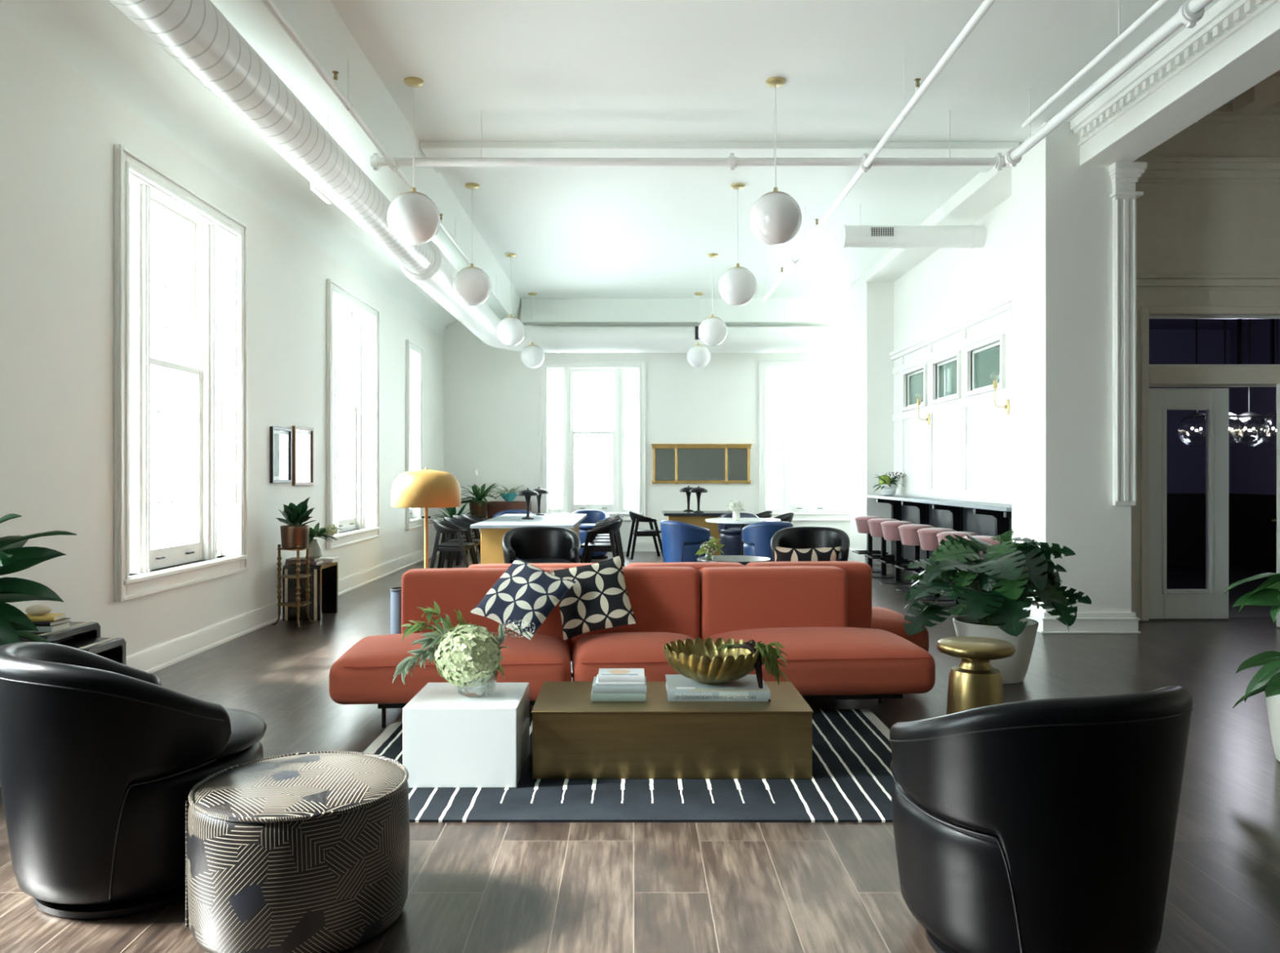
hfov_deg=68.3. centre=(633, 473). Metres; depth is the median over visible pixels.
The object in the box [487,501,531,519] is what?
base cabinet
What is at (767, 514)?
dining chair
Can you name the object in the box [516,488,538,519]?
table lamp
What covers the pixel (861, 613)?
sofa
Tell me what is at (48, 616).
book
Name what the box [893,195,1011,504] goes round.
wall
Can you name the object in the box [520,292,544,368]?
globe pendant
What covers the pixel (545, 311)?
beam
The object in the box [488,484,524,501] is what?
potted plant
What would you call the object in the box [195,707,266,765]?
seat cushion
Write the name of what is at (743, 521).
round table
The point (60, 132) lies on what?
wall
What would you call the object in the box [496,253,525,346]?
globe pendant
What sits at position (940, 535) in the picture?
bar stool
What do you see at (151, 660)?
baseboard
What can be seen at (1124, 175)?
pilaster
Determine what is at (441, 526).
dining chair
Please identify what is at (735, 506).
flower vase
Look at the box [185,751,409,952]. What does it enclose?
pouf
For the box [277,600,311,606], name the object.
shelf
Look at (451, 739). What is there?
side table
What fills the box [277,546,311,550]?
shelf
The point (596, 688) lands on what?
book
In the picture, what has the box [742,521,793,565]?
armchair
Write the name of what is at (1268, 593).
potted plant
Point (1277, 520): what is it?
door
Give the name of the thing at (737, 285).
globe pendant
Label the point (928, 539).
bar stool
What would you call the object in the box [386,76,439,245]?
globe pendant
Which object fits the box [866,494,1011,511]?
countertop
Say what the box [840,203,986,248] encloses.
duct
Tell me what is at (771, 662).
sprig
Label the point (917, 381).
window
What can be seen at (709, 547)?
flower vase
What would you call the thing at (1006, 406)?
wall sconce
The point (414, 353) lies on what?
window
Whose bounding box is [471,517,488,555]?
plant stand
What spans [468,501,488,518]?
pot
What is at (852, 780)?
rug
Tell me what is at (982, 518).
bar counter
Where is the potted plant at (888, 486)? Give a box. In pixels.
[872,471,906,495]
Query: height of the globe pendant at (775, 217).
1.295 m
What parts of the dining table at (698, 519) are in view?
panel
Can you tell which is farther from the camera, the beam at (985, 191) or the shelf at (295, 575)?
the beam at (985, 191)
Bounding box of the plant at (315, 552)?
[293,522,342,558]
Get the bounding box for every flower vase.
[694,537,724,558]
[725,500,744,519]
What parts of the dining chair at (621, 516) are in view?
seat, backrest, leg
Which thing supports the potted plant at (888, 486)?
on the bar counter at (982, 518)
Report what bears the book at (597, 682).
on the book at (596, 688)
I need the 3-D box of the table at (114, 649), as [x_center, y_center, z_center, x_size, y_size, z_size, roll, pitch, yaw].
[-3.060,1.164,5.189,0.330,0.471,0.402,0,0,0]
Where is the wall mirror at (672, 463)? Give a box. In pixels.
[651,444,751,483]
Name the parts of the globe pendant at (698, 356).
globe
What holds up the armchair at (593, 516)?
on the floor
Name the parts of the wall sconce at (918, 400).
arm, plate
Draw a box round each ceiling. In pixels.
[329,0,1219,298]
[1270,69,1279,75]
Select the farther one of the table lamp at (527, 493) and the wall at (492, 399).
the wall at (492, 399)
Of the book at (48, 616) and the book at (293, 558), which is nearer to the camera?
the book at (48, 616)
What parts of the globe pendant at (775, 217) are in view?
globe, cord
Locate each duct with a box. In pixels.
[109,0,843,353]
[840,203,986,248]
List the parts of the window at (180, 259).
pane, sash, pane, sash, sill, pane, sash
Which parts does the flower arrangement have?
stem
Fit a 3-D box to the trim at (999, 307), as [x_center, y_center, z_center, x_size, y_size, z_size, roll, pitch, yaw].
[3.965,-0.780,11.785,0.070,2.160,5.430,0,0,0]
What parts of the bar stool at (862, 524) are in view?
seat, post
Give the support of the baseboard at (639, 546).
attached to the wall at (492, 399)
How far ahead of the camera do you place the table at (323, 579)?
8.98 m
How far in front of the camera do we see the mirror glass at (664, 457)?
16.97 m
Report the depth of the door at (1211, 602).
9.03 m
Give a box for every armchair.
[0,641,266,919]
[492,509,532,517]
[502,526,580,563]
[571,509,609,559]
[660,520,712,562]
[717,512,759,555]
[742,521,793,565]
[770,526,849,561]
[888,684,1193,952]
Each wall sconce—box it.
[915,391,930,425]
[990,371,1009,414]
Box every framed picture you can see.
[270,426,291,483]
[292,425,313,485]
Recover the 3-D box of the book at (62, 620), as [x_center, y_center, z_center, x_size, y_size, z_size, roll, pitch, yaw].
[-3.222,0.806,5.138,0.220,0.022,0.164,0,0,6]
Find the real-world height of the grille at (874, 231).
0.105 m
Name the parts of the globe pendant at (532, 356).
globe, cord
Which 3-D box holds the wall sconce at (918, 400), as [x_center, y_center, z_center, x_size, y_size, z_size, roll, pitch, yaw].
[3.889,-0.874,12.700,0.201,0.458,0.100,0,0,0]
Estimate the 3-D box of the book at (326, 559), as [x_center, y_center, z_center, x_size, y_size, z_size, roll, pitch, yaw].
[-3.044,0.851,9.333,0.220,0.040,0.174,0,0,4]
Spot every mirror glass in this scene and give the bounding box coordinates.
[655,448,675,479]
[677,448,724,479]
[727,448,746,479]
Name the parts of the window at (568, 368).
sash, sill, sash, sash, sash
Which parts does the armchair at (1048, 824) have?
seat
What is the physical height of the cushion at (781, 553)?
0.439 m
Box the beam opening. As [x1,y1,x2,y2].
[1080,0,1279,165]
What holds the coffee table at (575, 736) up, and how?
on the rug
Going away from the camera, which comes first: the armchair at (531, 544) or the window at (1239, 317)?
the window at (1239, 317)
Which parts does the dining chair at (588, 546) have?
leg, leg, seat, rail, backrest, leg, leg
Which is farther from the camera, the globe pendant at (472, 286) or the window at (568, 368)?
the window at (568, 368)
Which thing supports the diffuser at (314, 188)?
attached to the ventilation duct at (195, 33)
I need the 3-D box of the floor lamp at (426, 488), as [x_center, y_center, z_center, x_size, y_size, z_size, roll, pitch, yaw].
[-1.476,0.677,6.720,0.486,1.445,0.486,0,0,0]
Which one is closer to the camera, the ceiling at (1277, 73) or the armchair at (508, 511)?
the ceiling at (1277, 73)
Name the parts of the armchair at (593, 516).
seat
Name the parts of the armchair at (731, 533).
seat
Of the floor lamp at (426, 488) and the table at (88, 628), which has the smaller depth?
the table at (88, 628)
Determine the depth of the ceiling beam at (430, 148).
8.88 m
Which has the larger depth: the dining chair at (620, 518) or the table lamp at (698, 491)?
the table lamp at (698, 491)
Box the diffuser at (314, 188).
[310,182,330,203]
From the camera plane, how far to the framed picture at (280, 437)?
9.10 m
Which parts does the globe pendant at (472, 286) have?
globe, cord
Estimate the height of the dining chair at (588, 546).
0.784 m
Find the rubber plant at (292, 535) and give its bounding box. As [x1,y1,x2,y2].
[275,497,315,548]
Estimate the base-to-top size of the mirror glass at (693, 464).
0.570 m
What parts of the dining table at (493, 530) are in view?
panel, panel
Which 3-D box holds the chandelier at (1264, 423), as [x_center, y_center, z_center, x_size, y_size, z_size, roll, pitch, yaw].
[6.965,-1.255,10.900,1.310,1.890,0.380,0,0,0]
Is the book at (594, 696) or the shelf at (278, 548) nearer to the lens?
the book at (594, 696)
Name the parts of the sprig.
stem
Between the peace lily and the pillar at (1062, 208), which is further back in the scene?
the peace lily
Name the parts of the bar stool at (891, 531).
seat, post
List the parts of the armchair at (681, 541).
seat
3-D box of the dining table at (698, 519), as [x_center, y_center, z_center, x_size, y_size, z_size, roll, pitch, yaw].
[1.100,1.020,15.775,1.220,0.760,0.950,0,0,0]
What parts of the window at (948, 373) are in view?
pane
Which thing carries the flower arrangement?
on the side table at (451, 739)
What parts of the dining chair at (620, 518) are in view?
seat, backrest, leg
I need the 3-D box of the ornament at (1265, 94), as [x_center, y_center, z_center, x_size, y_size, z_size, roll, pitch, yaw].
[6.457,-3.490,8.705,1.674,0.220,0.310,0,0,0]
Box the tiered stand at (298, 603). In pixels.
[271,543,313,628]
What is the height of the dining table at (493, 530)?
0.760 m
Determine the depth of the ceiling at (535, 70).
7.80 m
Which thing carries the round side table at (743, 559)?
on the floor
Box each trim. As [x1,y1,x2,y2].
[889,294,1011,502]
[1133,97,1279,289]
[1140,306,1279,620]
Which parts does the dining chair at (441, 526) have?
leg, leg, rail, backrest, seat, leg, leg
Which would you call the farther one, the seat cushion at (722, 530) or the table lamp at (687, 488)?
the table lamp at (687, 488)
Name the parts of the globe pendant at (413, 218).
globe, cord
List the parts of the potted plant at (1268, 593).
pot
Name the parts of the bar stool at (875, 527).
seat, post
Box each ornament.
[25,604,51,615]
[1232,75,1279,113]
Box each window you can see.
[114,143,247,601]
[326,278,379,549]
[405,339,422,529]
[540,360,645,520]
[759,360,850,520]
[902,363,928,411]
[931,350,961,404]
[965,333,1005,395]
[1149,315,1279,366]
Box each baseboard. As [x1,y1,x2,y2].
[126,542,440,672]
[467,542,850,551]
[848,547,867,564]
[1022,606,1141,633]
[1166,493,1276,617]
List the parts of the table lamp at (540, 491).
stem, lamp shade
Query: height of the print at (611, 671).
0.001 m
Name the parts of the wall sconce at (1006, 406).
bulb, arm, plate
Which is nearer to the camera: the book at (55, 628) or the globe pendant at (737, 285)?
the book at (55, 628)
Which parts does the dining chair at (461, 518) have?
leg, leg, seat, backrest, leg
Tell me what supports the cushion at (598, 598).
on the sofa at (803, 609)
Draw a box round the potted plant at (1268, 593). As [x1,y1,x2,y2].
[1223,572,1279,760]
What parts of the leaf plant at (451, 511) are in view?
pot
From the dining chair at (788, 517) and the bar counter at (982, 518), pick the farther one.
the dining chair at (788, 517)
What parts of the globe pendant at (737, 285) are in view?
globe, cord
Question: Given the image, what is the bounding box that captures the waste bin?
[390,586,401,634]
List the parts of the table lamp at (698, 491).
stem, lamp shade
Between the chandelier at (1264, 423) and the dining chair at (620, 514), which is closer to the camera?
the chandelier at (1264, 423)
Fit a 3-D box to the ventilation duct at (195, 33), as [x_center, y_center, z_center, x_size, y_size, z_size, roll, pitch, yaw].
[0.530,-2.440,6.543,6.240,0.640,20.686,0,0,0]
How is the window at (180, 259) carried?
in the wall at (60, 132)
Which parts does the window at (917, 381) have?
pane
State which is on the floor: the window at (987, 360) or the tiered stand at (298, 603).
the tiered stand at (298, 603)
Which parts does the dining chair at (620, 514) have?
seat, backrest, leg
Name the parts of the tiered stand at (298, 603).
leg, leg, leg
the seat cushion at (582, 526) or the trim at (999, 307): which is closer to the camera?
the trim at (999, 307)
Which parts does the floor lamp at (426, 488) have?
lamp shade, stem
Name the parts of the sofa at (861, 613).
backrest, seat, backrest, backrest, seat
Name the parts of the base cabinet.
door, door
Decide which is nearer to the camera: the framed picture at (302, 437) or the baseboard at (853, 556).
the framed picture at (302, 437)
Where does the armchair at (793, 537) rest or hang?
on the floor
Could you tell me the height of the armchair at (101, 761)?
0.834 m
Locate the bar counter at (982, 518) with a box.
[866,494,1011,585]
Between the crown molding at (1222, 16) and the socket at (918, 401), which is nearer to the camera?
the crown molding at (1222, 16)
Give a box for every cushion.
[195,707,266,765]
[470,557,576,639]
[511,558,574,563]
[549,555,636,639]
[579,523,595,528]
[720,527,741,533]
[774,546,840,561]
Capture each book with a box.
[25,613,66,621]
[26,622,70,632]
[32,617,71,626]
[284,560,323,564]
[285,556,319,561]
[320,556,339,562]
[591,687,646,701]
[592,675,646,693]
[595,674,644,684]
[597,668,644,681]
[665,674,770,701]
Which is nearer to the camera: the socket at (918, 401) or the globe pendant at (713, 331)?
the socket at (918, 401)
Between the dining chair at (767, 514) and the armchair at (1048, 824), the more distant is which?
the dining chair at (767, 514)
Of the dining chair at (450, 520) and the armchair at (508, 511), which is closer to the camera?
the dining chair at (450, 520)
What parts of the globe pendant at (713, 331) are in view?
globe, cord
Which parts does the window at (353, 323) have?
pane, sash, pane, sash, sill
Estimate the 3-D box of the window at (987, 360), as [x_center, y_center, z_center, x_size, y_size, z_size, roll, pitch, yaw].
[4.008,-1.210,10.700,0.105,0.580,1.100,0,0,0]
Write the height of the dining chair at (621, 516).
0.784 m
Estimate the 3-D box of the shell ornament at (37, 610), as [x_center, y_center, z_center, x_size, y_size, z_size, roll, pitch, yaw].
[-3.240,0.742,5.140,0.130,0.056,0.100,0,0,0]
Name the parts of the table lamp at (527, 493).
stem, lamp shade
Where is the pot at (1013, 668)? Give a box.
[952,614,1038,684]
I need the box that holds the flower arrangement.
[391,600,534,697]
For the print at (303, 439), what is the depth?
9.73 m
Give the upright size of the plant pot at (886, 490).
0.170 m
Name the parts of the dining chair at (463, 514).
leg, backrest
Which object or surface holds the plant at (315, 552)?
on the book at (293, 558)
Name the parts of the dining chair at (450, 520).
leg, leg, backrest, seat, leg, leg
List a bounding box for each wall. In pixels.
[0,17,444,655]
[444,308,850,542]
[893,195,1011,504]
[1131,123,1279,620]
[1149,319,1279,494]
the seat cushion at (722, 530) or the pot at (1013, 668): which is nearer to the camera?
the pot at (1013, 668)
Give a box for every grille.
[694,326,699,339]
[870,226,893,236]
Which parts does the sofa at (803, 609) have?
leg, seat, backrest, seat, backrest, rail, backrest, seat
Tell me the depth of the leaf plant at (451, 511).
15.30 m
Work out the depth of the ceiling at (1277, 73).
8.50 m
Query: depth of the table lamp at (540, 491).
14.51 m
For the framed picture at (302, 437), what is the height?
0.600 m
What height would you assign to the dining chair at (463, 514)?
0.784 m
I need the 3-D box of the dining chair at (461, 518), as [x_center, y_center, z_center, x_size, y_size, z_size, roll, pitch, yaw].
[-2.420,1.012,14.120,0.581,0.784,0.588,0,0,0]
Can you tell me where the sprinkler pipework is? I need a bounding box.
[261,0,1213,315]
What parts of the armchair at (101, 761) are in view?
seat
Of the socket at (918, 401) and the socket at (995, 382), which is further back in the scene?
the socket at (918, 401)
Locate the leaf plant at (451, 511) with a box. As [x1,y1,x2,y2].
[428,502,485,559]
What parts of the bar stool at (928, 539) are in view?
seat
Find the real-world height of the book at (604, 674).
0.031 m
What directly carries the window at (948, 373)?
in the wall at (950, 285)
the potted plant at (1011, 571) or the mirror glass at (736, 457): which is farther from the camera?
the mirror glass at (736, 457)
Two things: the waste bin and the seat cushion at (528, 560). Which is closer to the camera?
the waste bin
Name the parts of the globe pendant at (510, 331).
cord, globe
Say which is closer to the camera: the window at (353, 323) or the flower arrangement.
the flower arrangement
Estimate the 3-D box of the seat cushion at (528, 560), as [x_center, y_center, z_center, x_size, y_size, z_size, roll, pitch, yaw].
[-0.934,0.919,9.661,0.686,0.076,0.686,0,0,-10]
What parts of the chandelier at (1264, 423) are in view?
globe, rod, rod, globe, rod, globe, globe, rod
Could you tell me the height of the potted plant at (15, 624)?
1.227 m
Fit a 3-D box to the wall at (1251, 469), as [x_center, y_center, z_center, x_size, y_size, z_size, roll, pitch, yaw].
[7.020,-0.975,11.825,4.360,2.550,5.350,0,0,0]
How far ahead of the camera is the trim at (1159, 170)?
8.94 m
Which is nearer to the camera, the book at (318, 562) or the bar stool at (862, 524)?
the book at (318, 562)
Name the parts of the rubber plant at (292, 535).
pot, stem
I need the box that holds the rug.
[362,708,894,822]
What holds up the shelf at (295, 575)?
attached to the tiered stand at (298, 603)
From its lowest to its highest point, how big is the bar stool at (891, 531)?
0.791 m
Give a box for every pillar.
[850,273,893,564]
[1011,121,1131,612]
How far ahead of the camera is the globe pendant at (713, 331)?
13.22 m
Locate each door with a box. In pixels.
[1149,387,1228,618]
[1271,382,1279,626]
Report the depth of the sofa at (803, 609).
5.63 m
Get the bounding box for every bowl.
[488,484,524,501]
[662,636,760,684]
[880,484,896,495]
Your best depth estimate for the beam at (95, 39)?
7.13 m
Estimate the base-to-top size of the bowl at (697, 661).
0.177 m
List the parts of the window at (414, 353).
sash, sill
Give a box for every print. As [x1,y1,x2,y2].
[274,433,288,475]
[296,432,310,479]
[608,669,630,674]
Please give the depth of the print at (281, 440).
9.12 m
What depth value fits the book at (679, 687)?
4.48 m
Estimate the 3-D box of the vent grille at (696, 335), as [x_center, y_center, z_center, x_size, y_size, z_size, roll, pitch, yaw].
[1.110,-2.445,16.415,0.080,0.230,0.030,0,0,0]
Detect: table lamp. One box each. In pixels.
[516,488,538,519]
[532,486,548,515]
[679,485,693,511]
[688,485,707,512]
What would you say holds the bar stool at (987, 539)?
on the floor
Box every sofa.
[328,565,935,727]
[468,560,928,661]
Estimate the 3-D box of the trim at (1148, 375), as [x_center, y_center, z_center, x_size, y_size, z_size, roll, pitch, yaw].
[5.700,-0.095,9.035,1.740,2.990,0.130,0,0,0]
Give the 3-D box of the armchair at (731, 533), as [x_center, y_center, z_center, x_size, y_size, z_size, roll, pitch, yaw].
[1.628,1.005,14.485,0.669,0.789,0.727,0,0,-21]
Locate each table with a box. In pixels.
[18,621,100,641]
[51,637,126,665]
[282,561,337,620]
[402,682,529,787]
[470,513,586,564]
[531,681,813,778]
[662,511,733,555]
[697,555,770,564]
[705,517,781,555]
[936,635,1015,714]
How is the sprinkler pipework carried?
attached to the ceiling at (535, 70)
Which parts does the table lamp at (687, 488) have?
lamp shade, stem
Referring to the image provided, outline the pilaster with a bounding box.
[1108,161,1146,505]
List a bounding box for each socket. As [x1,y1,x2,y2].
[916,398,920,404]
[992,380,997,388]
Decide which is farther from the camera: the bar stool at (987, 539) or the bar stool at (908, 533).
the bar stool at (908, 533)
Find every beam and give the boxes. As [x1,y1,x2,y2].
[0,0,520,337]
[420,141,1019,172]
[520,298,850,324]
[865,165,1011,281]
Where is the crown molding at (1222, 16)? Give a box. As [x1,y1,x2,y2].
[1070,0,1279,146]
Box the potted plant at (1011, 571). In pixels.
[902,529,1091,684]
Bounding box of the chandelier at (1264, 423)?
[1177,319,1278,446]
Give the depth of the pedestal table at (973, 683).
4.80 m
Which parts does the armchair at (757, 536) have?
seat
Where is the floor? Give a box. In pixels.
[0,551,1279,952]
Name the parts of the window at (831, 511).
sash, sash, sash, sill, sash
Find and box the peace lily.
[461,469,497,518]
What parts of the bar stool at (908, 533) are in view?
seat, post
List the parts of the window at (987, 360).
pane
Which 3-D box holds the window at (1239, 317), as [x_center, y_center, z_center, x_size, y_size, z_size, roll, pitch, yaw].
[5.700,-1.270,9.088,1.600,0.500,0.055,0,0,0]
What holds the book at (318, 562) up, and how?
on the table at (323, 579)
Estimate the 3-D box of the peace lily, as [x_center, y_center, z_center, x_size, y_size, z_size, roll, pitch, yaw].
[-2.690,0.345,16.222,0.780,0.838,0.775,0,0,0]
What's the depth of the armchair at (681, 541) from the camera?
12.27 m
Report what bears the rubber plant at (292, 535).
on the tiered stand at (298, 603)
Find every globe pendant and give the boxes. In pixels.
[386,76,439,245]
[453,182,491,306]
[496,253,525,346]
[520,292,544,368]
[686,292,711,368]
[697,253,727,346]
[718,182,756,306]
[749,76,801,245]
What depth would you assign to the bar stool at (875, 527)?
12.76 m
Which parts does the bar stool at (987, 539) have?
seat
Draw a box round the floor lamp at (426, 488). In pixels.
[391,466,461,568]
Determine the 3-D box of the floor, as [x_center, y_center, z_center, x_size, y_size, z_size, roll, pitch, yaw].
[2.790,1.460,4.050,13.020,0.120,26.500,0,0,0]
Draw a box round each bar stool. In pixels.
[852,515,888,572]
[864,518,902,577]
[877,520,914,584]
[894,524,934,591]
[912,527,956,600]
[934,531,978,608]
[955,535,1004,615]
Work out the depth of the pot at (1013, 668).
6.25 m
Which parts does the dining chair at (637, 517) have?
leg, leg, backrest, rail, seat, leg, leg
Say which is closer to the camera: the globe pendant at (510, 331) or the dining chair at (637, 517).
the globe pendant at (510, 331)
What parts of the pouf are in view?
panel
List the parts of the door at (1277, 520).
panel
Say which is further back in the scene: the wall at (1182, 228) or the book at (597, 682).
the wall at (1182, 228)
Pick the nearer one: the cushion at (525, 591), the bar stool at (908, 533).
the cushion at (525, 591)
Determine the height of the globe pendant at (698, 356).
1.295 m
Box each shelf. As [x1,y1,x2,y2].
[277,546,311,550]
[277,573,311,578]
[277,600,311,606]
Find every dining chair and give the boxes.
[430,519,475,568]
[440,516,480,568]
[449,515,480,568]
[458,512,486,564]
[579,520,621,563]
[584,517,622,565]
[588,515,624,566]
[590,513,624,564]
[626,511,662,559]
[755,511,772,518]
[771,512,794,522]
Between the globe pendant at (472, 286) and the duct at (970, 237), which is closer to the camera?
the globe pendant at (472, 286)
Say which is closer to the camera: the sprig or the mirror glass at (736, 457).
the sprig
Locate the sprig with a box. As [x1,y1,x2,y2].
[712,639,788,701]
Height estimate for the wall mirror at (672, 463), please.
0.715 m
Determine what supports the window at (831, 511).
in the wall at (492, 399)
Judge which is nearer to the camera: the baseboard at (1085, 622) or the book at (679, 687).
the book at (679, 687)
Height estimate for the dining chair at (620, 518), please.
0.784 m
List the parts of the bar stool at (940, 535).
post, seat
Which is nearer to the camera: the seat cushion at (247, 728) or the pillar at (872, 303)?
the seat cushion at (247, 728)

